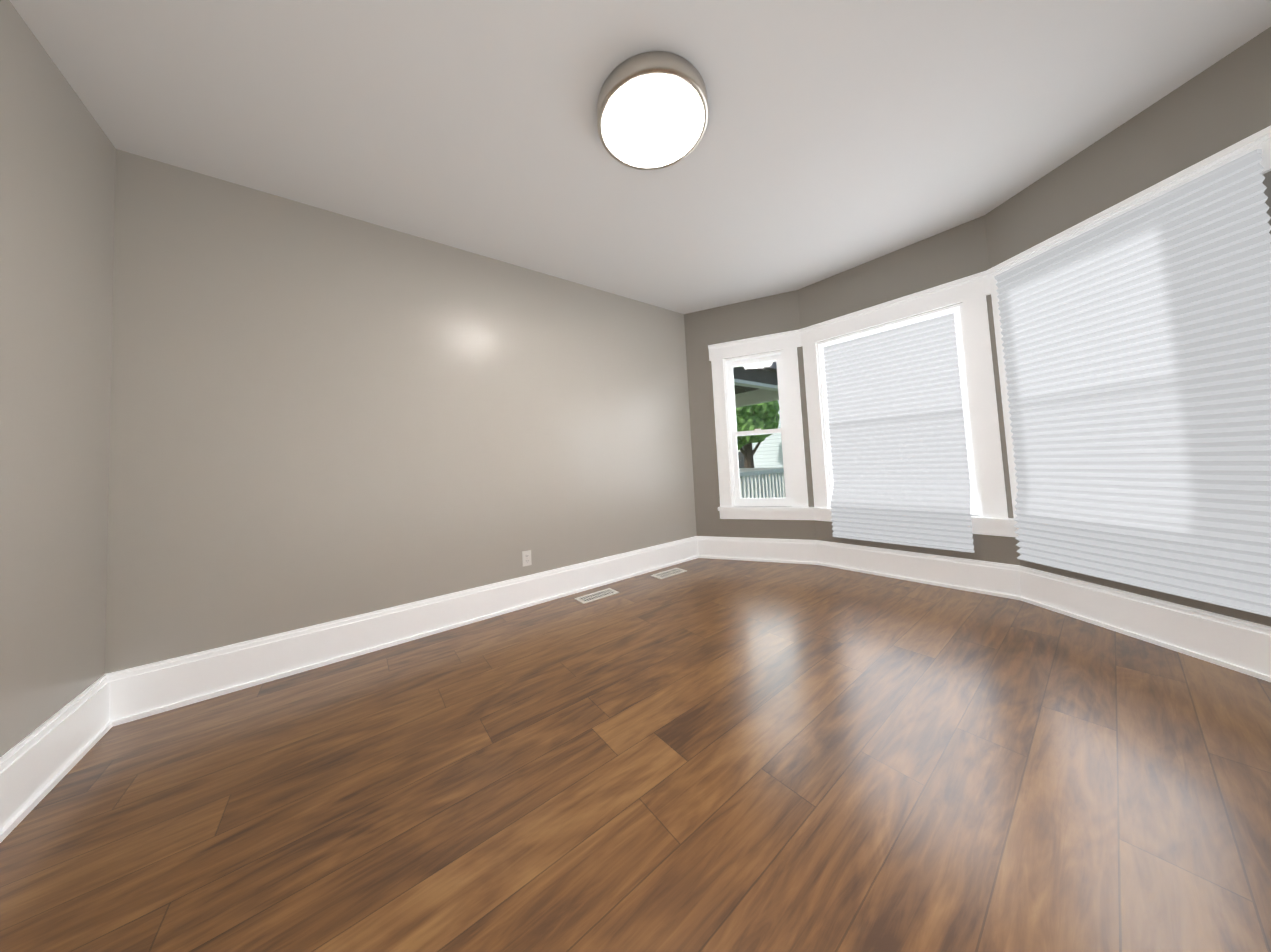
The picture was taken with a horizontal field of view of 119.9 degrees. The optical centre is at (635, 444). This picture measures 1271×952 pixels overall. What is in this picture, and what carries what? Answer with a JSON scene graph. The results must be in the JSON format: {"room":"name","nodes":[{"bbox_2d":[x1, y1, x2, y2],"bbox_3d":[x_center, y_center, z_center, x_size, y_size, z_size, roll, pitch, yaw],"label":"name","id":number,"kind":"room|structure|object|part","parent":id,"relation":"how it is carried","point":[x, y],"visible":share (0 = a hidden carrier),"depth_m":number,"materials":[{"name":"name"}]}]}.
{"room":"empty living room","nodes":[
{"label":"empty living room","id":0,"kind":"room"},
{"bbox_2d":[0,0,115,756],"bbox_3d":[-1.447,-0.210,0.211,0.250,2.700,4.110,-1,-4,-38],"label":"wall","id":1,"kind":"structure","parent":0,"point":[57,178],"depth_m":1.37,"materials":[{"name":"grey paint"}]},
{"bbox_2d":[105,149,696,673],"bbox_3d":[-1.034,-0.094,2.962,4.263,2.700,0.250,-1,-4,-38],"label":"wall","id":2,"kind":"structure","parent":0,"point":[319,415],"depth_m":2.24,"materials":[{"name":"grey paint"}]},
{"bbox_2d":[522,550,531,566],"bbox_3d":[-0.844,0.884,2.858,0.070,0.115,0.009,-1,-4,-38],"label":"electrical outlet plate","id":3,"kind":"object","parent":2,"relation":"attached to","point":[526,558],"visible":1,"depth_m":2.85,"materials":[{"name":"white plastic"}]},
{"bbox_2d":[0,536,1270,842],"bbox_3d":[0.491,1.000,1.598,4.490,0.228,3.610,-1,-4,-38],"label":"baseboard","id":4,"kind":"structure","parent":2,"relation":"attached to","point":[40,762],"depth_m":2.05,"materials":[{"name":"white paint"}]},
{"bbox_2d":[0,558,1270,951],"bbox_3d":[0.501,1.174,1.590,4.993,0.120,4.110,-1,-4,-38],"label":"floor","id":5,"kind":"structure","parent":0,"point":[704,754],"depth_m":1.17,"materials":[{"name":"wood"}]},
{"bbox_2d":[574,588,618,603],"bbox_3d":[-0.309,1.220,2.974,0.335,0.006,0.145,-1,-4,-38],"label":"floor vent","id":6,"kind":"object","parent":5,"relation":"in","point":[591,597],"visible":1,"depth_m":2.96,"materials":[{"name":"white metal"}]},
{"bbox_2d":[651,568,686,578],"bbox_3d":[0.318,1.214,3.470,0.335,0.006,0.145,-1,-4,-38],"label":"floor vent","id":7,"kind":"object","parent":5,"relation":"in","point":[668,573],"visible":1,"depth_m":3.46,"materials":[{"name":"white metal"}]},
{"bbox_2d":[9,0,1270,313],"bbox_3d":[0.359,-1.639,1.730,4.993,0.120,4.110,-1,-4,-38],"label":"ceiling","id":8,"kind":"structure","parent":0,"point":[839,136],"depth_m":1.71,"materials":[{"name":"white paint"}]},
{"bbox_2d":[597,51,708,169],"bbox_3d":[0.079,-1.518,1.725,0.516,0.093,0.516,-1,-4,-38],"label":"flush-mount light","id":9,"kind":"object","parent":8,"relation":"attached to","point":[652,111],"visible":1,"depth_m":1.64,"materials":[{"name":"white glass"}]},
{"bbox_2d":[684,290,815,539],"bbox_3d":[1.159,-0.154,3.972,1.384,2.700,0.250,-4,-3,24],"label":"wall","id":10,"kind":"structure","parent":0,"point":[768,315],"depth_m":3.95,"materials":[{"name":"grey paint"}]},
{"bbox_2d":[711,347,808,506],"bbox_3d":[1.312,-0.139,3.914,0.850,1.599,0.312,-4,-3,24],"label":"window","id":11,"kind":"structure","parent":10,"relation":"in","point":[794,432],"depth_m":3.84,"materials":[{"name":"white paint"}]},
{"bbox_3d":[1.290,-0.144,3.866,0.570,1.543,0.102,-4,-3,24],"label":"window sash","id":12,"kind":"part","parent":11,"relation":"part of","materials":[{"name":"white wood"}]},
{"bbox_2d":[798,215,1019,564],"bbox_3d":[2.227,-0.248,3.162,0.313,2.700,1.500,-1,-4,-38],"label":"wall","id":13,"kind":"structure","parent":0,"point":[954,253],"depth_m":2.92,"materials":[{"name":"grey paint"}]},
{"bbox_2d":[803,291,1017,518],"bbox_3d":[2.346,-0.255,2.646,0.813,1.599,2.293,-1,-4,-38],"label":"window","id":14,"kind":"structure","parent":13,"relation":"in","point":[984,427],"depth_m":2.68,"materials":[{"name":"white paint"}]},
{"bbox_2d":[823,313,974,552],"bbox_3d":[2.098,-0.077,3.059,0.127,1.765,0.955,0,-4,-40],"label":"window blind","id":15,"kind":"object","parent":14,"relation":"attached to","point":[900,467],"visible":0.98,"depth_m":3.01,"materials":[{"name":"fabric"}]},
{"bbox_3d":[2.192,-0.226,3.149,0.127,1.543,1.038,-1,-4,-38],"label":"window sash","id":16,"kind":"part","parent":14,"relation":"part of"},
{"bbox_2d":[708,126,1270,536],"bbox_3d":[1.975,-0.261,2.694,0.868,1.865,3.448,-1,-4,-38],"label":"window trim","id":17,"kind":"structure","parent":13,"relation":"attached to","point":[956,291],"depth_m":2.78,"materials":[{"name":"white paint"}]},
{"bbox_2d":[985,27,1270,626],"bbox_3d":[2.749,-0.341,1.826,0.250,2.700,1.665,-3,-3,-5],"label":"wall","id":18,"kind":"structure","parent":0,"point":[1221,105],"depth_m":1.84,"materials":[{"name":"grey paint"}]},
{"bbox_2d":[994,149,1270,616],"bbox_3d":[2.545,-0.229,1.970,0.068,1.915,1.025,-3,-3,-5],"label":"window blind","id":19,"kind":"object","parent":18,"relation":"attached to","point":[1136,344],"visible":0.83,"depth_m":1.82,"materials":[{"name":"fabric"}]},
{"label":"outside","id":20,"kind":"structure","parent":0,"visible":0},
{"bbox_3d":[5.571,1.866,7.722,80.000,0.200,80.000,-1,-4,-38],"label":"lawn","id":21,"kind":"structure","parent":20,"visible":0},
{"bbox_2d":[733,361,778,407],"bbox_3d":[0.556,0.041,7.277,3.250,3.900,4.550,-1,-4,-38],"label":"porch","id":22,"kind":"object","parent":21,"relation":"on","point":[752,376],"depth_m":5.91,"materials":[{"name":"white paint"}]},
{"bbox_2d":[739,467,785,497],"bbox_3d":[0.665,1.002,7.146,2.705,0.920,3.935,-1,-4,-38],"label":"railing","id":23,"kind":"object","parent":22,"relation":"on","point":[748,488],"depth_m":5.82,"materials":[{"name":"white paint"}]},
{"bbox_2d":[736,400,779,471],"bbox_3d":[3.438,0.022,11.747,2.810,4.095,2.568,-1,-4,-38],"label":"tree","id":24,"kind":"object","parent":21,"relation":"on","point":[752,426],"depth_m":10.89,"materials":[{"name":"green plant"}]},
{"bbox_2d":[738,400,782,497],"bbox_3d":[9.104,-2.463,14.943,8.100,8.800,14.100,-1,-4,-38],"label":"neighbouring house","id":25,"kind":"structure","parent":21,"relation":"on","point":[772,456],"depth_m":14.06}
]}

